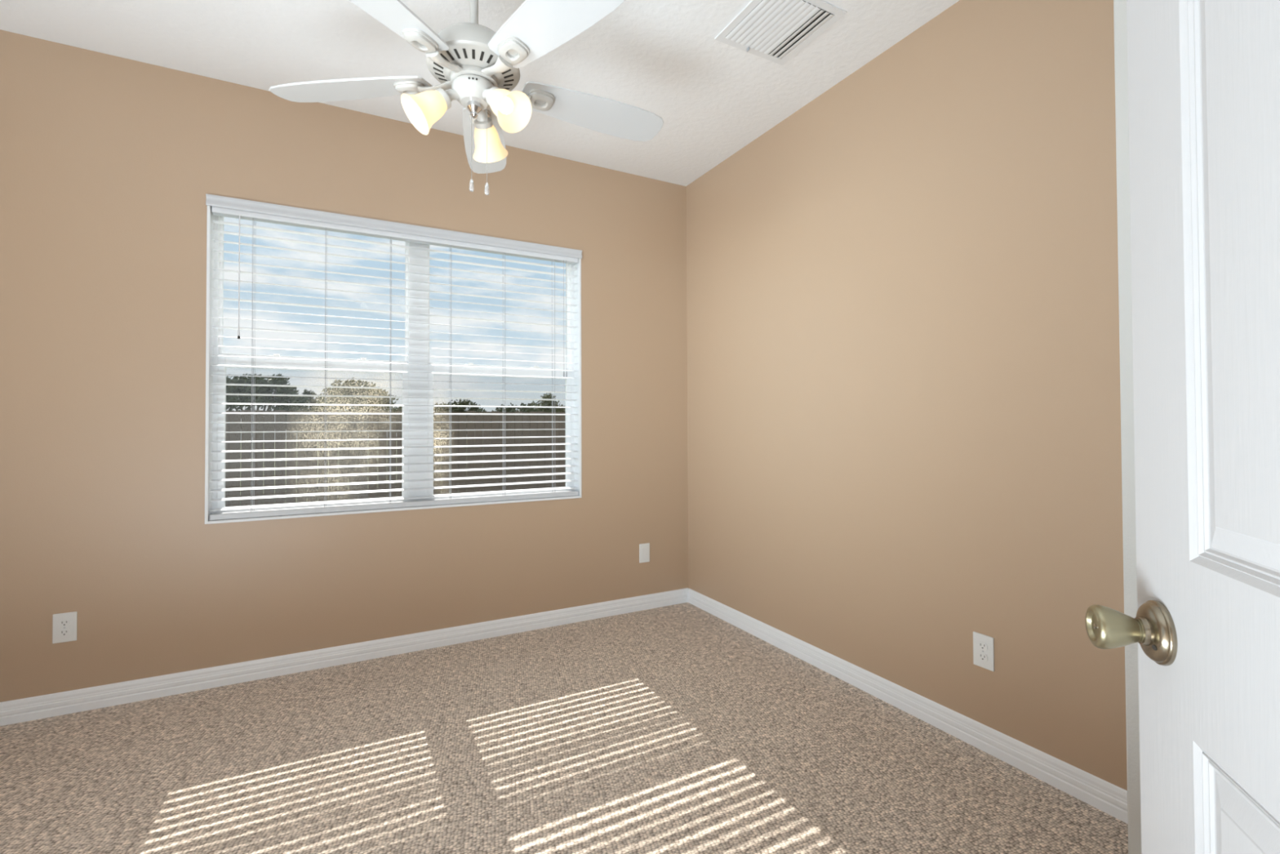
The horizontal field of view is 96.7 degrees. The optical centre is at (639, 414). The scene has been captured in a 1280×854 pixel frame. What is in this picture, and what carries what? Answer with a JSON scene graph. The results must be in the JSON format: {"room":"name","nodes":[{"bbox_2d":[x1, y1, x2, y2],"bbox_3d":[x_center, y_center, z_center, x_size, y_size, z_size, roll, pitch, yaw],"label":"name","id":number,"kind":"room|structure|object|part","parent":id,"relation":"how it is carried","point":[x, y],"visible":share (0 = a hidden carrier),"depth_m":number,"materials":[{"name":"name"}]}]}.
{"room":"empty bedroom","nodes":[
{"label":"empty bedroom","id":0,"kind":"room"},
{"bbox_2d":[0,30,688,702],"bbox_3d":[-1.186,-0.150,3.058,3.600,2.740,0.180,0,-1,-28],"label":"wall","id":1,"kind":"structure","parent":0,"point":[108,163],"depth_m":2.55,"materials":[{"name":"beige paint"}]},
{"bbox_2d":[52,611,77,643],"bbox_3d":[-2.341,0.866,2.315,0.073,0.118,0.009,0,-1,-28],"label":"electrical outlet","id":2,"kind":"object","parent":1,"relation":"attached to","point":[64,624],"visible":1,"depth_m":2.31,"materials":[{"name":"white plastic"}]},
{"bbox_2d":[58,628,70,635],"bbox_3d":[-2.339,0.885,2.313,0.034,0.026,0.003,0,-1,-28],"label":"receptacle","id":3,"kind":"object","parent":2,"relation":"attached to","point":[62,632],"depth_m":2.31,"materials":[{"name":"grey plastic"}]},
{"bbox_2d":[58,618,70,626],"bbox_3d":[-2.339,0.846,2.313,0.034,0.026,0.003,0,-1,-28],"label":"receptacle","id":4,"kind":"object","parent":2,"relation":"attached to","point":[62,622],"depth_m":2.31,"materials":[{"name":"grey plastic"}]},
{"bbox_2d":[0,587,688,725],"bbox_3d":[-1.200,1.174,2.916,3.450,0.088,0.014,0,-1,-28],"label":"baseboard","id":5,"kind":"structure","parent":1,"relation":"attached to","point":[24,709],"depth_m":2.69,"materials":[{"name":"white"}]},
{"bbox_2d":[204,205,581,524],"bbox_3d":[-1.183,-0.246,3.041,1.808,1.478,0.156,0,-1,-28],"label":"window","id":6,"kind":"structure","parent":1,"relation":"attached to","point":[216,427],"depth_m":3.03,"materials":[{"name":"white plastic"}]},
{"bbox_3d":[-1.602,0.092,2.844,0.825,0.738,0.026,0,-1,-28],"label":"sash","id":7,"kind":"part","parent":6,"relation":"part of","materials":[{"name":"white plastic"}]},
{"bbox_3d":[-1.619,-0.608,2.881,0.825,0.713,0.027,0,-1,-28],"label":"sash","id":8,"kind":"part","parent":6,"relation":"part of","materials":[{"name":"clear glass"}]},
{"bbox_3d":[-0.806,-0.604,3.317,0.825,0.713,0.027,0,-1,-28],"label":"sash","id":9,"kind":"part","parent":6,"relation":"part of","materials":[{"name":"clear glass"}]},
{"bbox_3d":[-0.788,0.096,3.279,0.825,0.738,0.026,0,-1,-28],"label":"sash","id":10,"kind":"part","parent":6,"relation":"part of","materials":[{"name":"white plastic"}]},
{"bbox_2d":[205,193,582,520],"bbox_3d":[-1.159,-0.253,2.995,1.812,1.464,0.072,0,-1,-28],"label":"window blind","id":11,"kind":"object","parent":1,"relation":"attached to","point":[221,206],"visible":1,"depth_m":2.91,"materials":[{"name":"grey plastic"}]},
{"bbox_3d":[-1.807,-0.233,2.659,0.008,1.367,0.052,0,-1,-28],"label":"ladder cord","id":12,"kind":"part","parent":11,"relation":"part of","materials":[{"name":"white fabric"}]},
{"bbox_3d":[-1.545,-0.232,2.800,0.008,1.367,0.052,0,-1,-28],"label":"ladder cord","id":13,"kind":"part","parent":11,"relation":"part of","materials":[{"name":"white fabric"}]},
{"bbox_3d":[-1.286,-0.231,2.938,0.008,1.367,0.052,0,-1,-28],"label":"ladder cord","id":14,"kind":"part","parent":11,"relation":"part of","materials":[{"name":"white fabric"}]},
{"bbox_3d":[-1.160,0.466,2.993,1.775,0.026,0.048,0,-1,-28],"label":"rail","id":15,"kind":"part","parent":11,"relation":"part of","materials":[{"name":"grey plastic"}]},
{"bbox_3d":[-1.023,-0.230,3.079,0.008,1.367,0.052,0,-1,-28],"label":"ladder cord","id":16,"kind":"part","parent":11,"relation":"part of","materials":[{"name":"white fabric"}]},
{"bbox_3d":[-0.766,-0.229,3.217,0.008,1.367,0.052,0,-1,-28],"label":"ladder cord","id":17,"kind":"part","parent":11,"relation":"part of","materials":[{"name":"white fabric"}]},
{"bbox_3d":[-0.507,-0.228,3.355,0.008,1.367,0.052,0,-1,-28],"label":"ladder cord","id":18,"kind":"part","parent":11,"relation":"part of","materials":[{"name":"white fabric"}]},
{"bbox_3d":[-0.449,-0.569,3.354,0.010,0.690,0.010,-1,-1,39],"label":"lift cord","id":19,"kind":"part","parent":11,"relation":"part of","materials":[{"name":"white fabric"}]},
{"bbox_3d":[-0.435,-0.569,3.362,0.010,0.690,0.010,0,-1,-6],"label":"lift cord","id":20,"kind":"part","parent":11,"relation":"part of","materials":[{"name":"white fabric"}]},
{"bbox_2d":[639,542,649,563],"bbox_3d":[0.029,0.870,3.583,0.073,0.118,0.008,0,-1,-28],"label":"cable plate","id":21,"kind":"object","parent":1,"relation":"attached to","point":[644,548],"visible":1,"depth_m":3.58,"materials":[{"name":"white plastic"}]},
{"bbox_2d":[0,0,959,186],"bbox_3d":[0.016,-1.622,0.664,3.750,0.120,5.580,0,-1,-28],"label":"ceiling","id":22,"kind":"structure","parent":0,"point":[713,98],"depth_m":2.42,"materials":[{"name":"white paint"}]},
{"bbox_2d":[269,0,663,195],"bbox_3d":[-0.468,-1.111,1.783,1.222,0.864,1.272,0,-1,-28],"label":"ceiling fan","id":23,"kind":"object","parent":22,"relation":"hanging from","point":[480,65],"visible":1,"depth_m":1.70,"materials":[{"name":"white metal"}]},
{"bbox_3d":[-0.914,-1.033,1.806,0.512,0.038,0.151,0,-1,7],"label":"blade","id":24,"kind":"part","parent":23,"relation":"part of","materials":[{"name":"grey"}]},
{"bbox_3d":[-0.684,-1.040,1.388,0.151,0.038,0.512,-1,-1,25],"label":"blade","id":25,"kind":"part","parent":23,"relation":"part of","materials":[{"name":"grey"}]},
{"bbox_3d":[-0.635,-0.903,1.687,0.136,0.134,0.118,0,-1,-28],"label":"lamp shade","id":26,"kind":"part","parent":23,"relation":"part of","materials":[{"name":"beige glass"}]},
{"bbox_3d":[-0.581,-0.954,1.717,0.077,0.065,0.059,0,-1,-28],"label":"lamp arm","id":27,"kind":"part","parent":23,"relation":"part of","materials":[{"name":"white metal"}]},
{"bbox_3d":[-0.514,-0.836,1.737,0.002,0.235,0.002,-1,-1,32],"label":"pull chain","id":28,"kind":"part","parent":23,"relation":"part of","materials":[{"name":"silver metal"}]},
{"bbox_3d":[-0.513,-0.700,1.735,0.015,0.037,0.015,0,-1,-28],"label":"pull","id":29,"kind":"part","parent":23,"relation":"part of","materials":[{"name":"white plastic"}]},
{"bbox_3d":[-0.509,-0.952,1.833,0.059,0.065,0.077,0,-1,2],"label":"lamp arm","id":30,"kind":"part","parent":23,"relation":"part of","materials":[{"name":"silver metal"}]},
{"bbox_3d":[-0.588,-1.029,2.155,0.151,0.038,0.512,0,-1,-11],"label":"blade","id":31,"kind":"part","parent":23,"relation":"part of","materials":[{"name":"grey wood"}]},
{"bbox_3d":[-0.473,-0.698,1.757,0.015,0.037,0.015,0,-1,-28],"label":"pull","id":32,"kind":"part","parent":23,"relation":"part of","materials":[{"name":"white plastic"}]},
{"bbox_3d":[-0.473,-0.835,1.759,0.002,0.237,0.002,0,-1,2],"label":"pull chain","id":33,"kind":"part","parent":23,"relation":"part of","materials":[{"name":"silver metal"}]},
{"bbox_3d":[-0.499,-0.901,1.902,0.119,0.134,0.134,0,-1,-28],"label":"lamp shade","id":34,"kind":"part","parent":23,"relation":"part of","materials":[{"name":"beige glass"}]},
{"bbox_3d":[-0.444,-0.954,1.713,0.077,0.065,0.059,-1,-1,32],"label":"lamp arm","id":35,"kind":"part","parent":23,"relation":"part of","materials":[{"name":"white metal"}]},
{"bbox_3d":[-0.406,-0.924,1.692,0.046,0.066,0.069,1,-1,-42],"label":"bulb","id":36,"kind":"part","parent":23,"relation":"part of","materials":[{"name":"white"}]},
{"bbox_3d":[-0.381,-0.905,1.681,0.119,0.134,0.134,0,-1,-28],"label":"lamp shade","id":37,"kind":"part","parent":23,"relation":"part of","materials":[{"name":"beige glass"}]},
{"bbox_3d":[-0.215,-1.041,1.478,0.512,0.038,0.151,-1,-1,43],"label":"blade","id":38,"kind":"part","parent":23,"relation":"part of","materials":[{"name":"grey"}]},
{"bbox_3d":[-0.156,-1.034,1.952,0.512,0.038,0.151,0,-1,-29],"label":"blade","id":39,"kind":"part","parent":23,"relation":"part of","materials":[{"name":"grey wood"}]},
{"bbox_2d":[714,0,847,65],"bbox_3d":[0.548,-1.529,2.250,0.360,0.022,0.360,0,-1,-28],"label":"ceiling vent","id":40,"kind":"object","parent":22,"relation":"in","point":[775,31],"visible":1,"depth_m":2.25,"materials":[{"name":"white plastic"}]},
{"bbox_2d":[0,602,1128,853],"bbox_3d":[0.028,1.227,0.621,3.750,0.100,5.580,0,-1,-28],"label":"floor","id":41,"kind":"structure","parent":0,"point":[676,728],"depth_m":1.94,"materials":[{"name":"carpet"}]},
{"bbox_2d":[685,0,1127,790],"bbox_3d":[1.651,-0.187,1.412,0.150,2.740,5.400,0,-1,-28],"label":"wall","id":42,"kind":"structure","parent":0,"point":[904,400],"depth_m":2.20,"materials":[{"name":"beige paint"}]},
{"bbox_2d":[687,588,1127,823],"bbox_3d":[0.894,1.161,2.643,0.014,0.088,2.448,0,-1,-28],"label":"baseboard","id":43,"kind":"structure","parent":42,"relation":"attached to","point":[1107,797],"depth_m":2.14,"materials":[{"name":"white"}]},
{"bbox_2d":[973,631,994,671],"bbox_3d":[1.226,0.844,2.032,0.009,0.118,0.073,0,-1,-28],"label":"electrical outlet","id":44,"kind":"object","parent":42,"relation":"attached to","point":[983,645],"visible":1,"depth_m":2.03,"materials":[{"name":"white plastic"}]},
{"bbox_2d":[977,652,987,661],"bbox_3d":[1.223,0.864,2.030,0.003,0.026,0.034,0,-1,-28],"label":"receptacle","id":45,"kind":"object","parent":44,"relation":"attached to","point":[982,656],"depth_m":2.03,"materials":[{"name":"grey plastic"}]},
{"bbox_2d":[977,640,987,650],"bbox_3d":[1.223,0.825,2.031,0.003,0.026,0.034,0,-1,-28],"label":"receptacle","id":46,"kind":"object","parent":44,"relation":"attached to","point":[982,645],"depth_m":2.03,"materials":[{"name":"grey plastic"}]},
{"bbox_2d":[1113,0,1141,853],"bbox_3d":[1.553,-0.191,1.139,0.279,2.739,0.869,0,-1,-28],"label":"door frame","id":47,"kind":"structure","parent":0,"point":[1128,491],"depth_m":1.44,"materials":[{"name":"white wood"}]},
{"bbox_3d":[0.390,-0.205,-0.045,3.450,2.740,0.120,0,-1,-28],"label":"wall","id":48,"kind":"structure","parent":0,"visible":0},
{"bbox_2d":[1084,0,1279,853],"bbox_3d":[0.498,0.144,0.338,0.165,2.030,0.771,-1,-1,20],"label":"door","id":49,"kind":"structure","parent":48,"relation":"in","point":[1204,75],"depth_m":0.57,"materials":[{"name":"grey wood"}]},
{"bbox_3d":[0.555,0.249,0.665,0.045,0.050,0.050,-1,-1,20],"label":"knob","id":50,"kind":"part","parent":49,"relation":"part of","materials":[{"name":"metal"}]},
{"label":"outside","id":51,"kind":"structure","parent":0,"visible":0},
{"bbox_2d":[240,440,515,506],"bbox_3d":[-13.880,1.994,30.268,80.000,0.100,59.800,0,-1,-28],"label":"ground","id":52,"kind":"structure","parent":51,"point":[387,440],"depth_m":16.45,"materials":[{"name":"green plant"}]},
{"bbox_2d":[226,373,298,422],"bbox_3d":[-8.564,0.363,12.641,1.654,2.582,1.126,0,-1,-37],"label":"leafy tree","id":53,"kind":"object","parent":52,"relation":"on","point":[236,380],"visible":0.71,"depth_m":12.49,"materials":[{"name":"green plant"}]},
{"bbox_2d":[278,388,329,479],"bbox_3d":[-8.632,0.503,14.658,1.351,2.367,1.081,0,-1,-28],"label":"leafy tree","id":54,"kind":"object","parent":52,"relation":"on","point":[300,400],"visible":0.31,"depth_m":14.56,"materials":[{"name":"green plant"}]},
{"bbox_2d":[317,406,362,439],"bbox_3d":[-8.795,0.733,17.044,2.007,1.984,1.234,0,-1,-28],"label":"shrub","id":55,"kind":"object","parent":52,"relation":"on","point":[347,410],"visible":0.02,"depth_m":16.91,"materials":[{"name":"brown plant"}]},
{"bbox_2d":[311,377,398,422],"bbox_3d":[-6.569,0.387,13.296,1.924,2.537,1.049,0,-1,-28],"label":"leafy tree","id":56,"kind":"object","parent":52,"relation":"on","point":[333,391],"visible":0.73,"depth_m":13.15,"materials":[{"name":"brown plant"}]},
{"bbox_2d":[386,406,401,429],"bbox_3d":[-6.323,0.707,14.935,1.398,1.948,0.750,0,-1,-36],"label":"shrub","id":57,"kind":"object","parent":52,"relation":"on","point":[399,408],"visible":0.06,"depth_m":14.71,"materials":[{"name":"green plant"}]},
{"bbox_2d":[225,409,565,506],"bbox_3d":[-3.872,0.755,9.515,24.150,1.652,0.153,0,-1,-28],"label":"screen","id":58,"kind":"object","parent":52,"relation":"on","point":[230,427],"visible":0.14,"depth_m":9.17,"materials":[{"name":"brown wood"}]},
{"bbox_3d":[-6.030,0.773,8.396,0.090,1.600,0.089,0,-1,-28],"label":"post","id":59,"kind":"part","parent":58,"relation":"part of","materials":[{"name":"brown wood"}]},
{"bbox_3d":[-3.883,0.711,9.472,24.000,1.140,0.039,0,-1,-28],"label":"rail","id":60,"kind":"part","parent":58,"relation":"part of","materials":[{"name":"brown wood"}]},
{"bbox_2d":[433,399,486,475],"bbox_3d":[-5.020,0.597,15.624,1.685,2.178,1.069,0,-1,-28],"label":"tree","id":61,"kind":"object","parent":52,"relation":"on","point":[437,409],"visible":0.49,"depth_m":15.63,"materials":[{"name":"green plant"}]},
{"bbox_2d":[492,402,540,472],"bbox_3d":[-3.638,0.667,16.603,1.433,2.057,1.523,0,-1,-1],"label":"shrub","id":62,"kind":"object","parent":52,"relation":"on","point":[501,409],"visible":0.21,"depth_m":16.48,"materials":[{"name":"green plant"}]},
{"bbox_2d":[526,392,564,412],"bbox_3d":[-3.183,0.478,19.845,1.967,2.530,1.343,0,-1,-28],"label":"leafy tree","id":63,"kind":"object","parent":52,"relation":"on","point":[548,402],"visible":0.34,"depth_m":19.63,"materials":[{"name":"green plant"}]}
]}

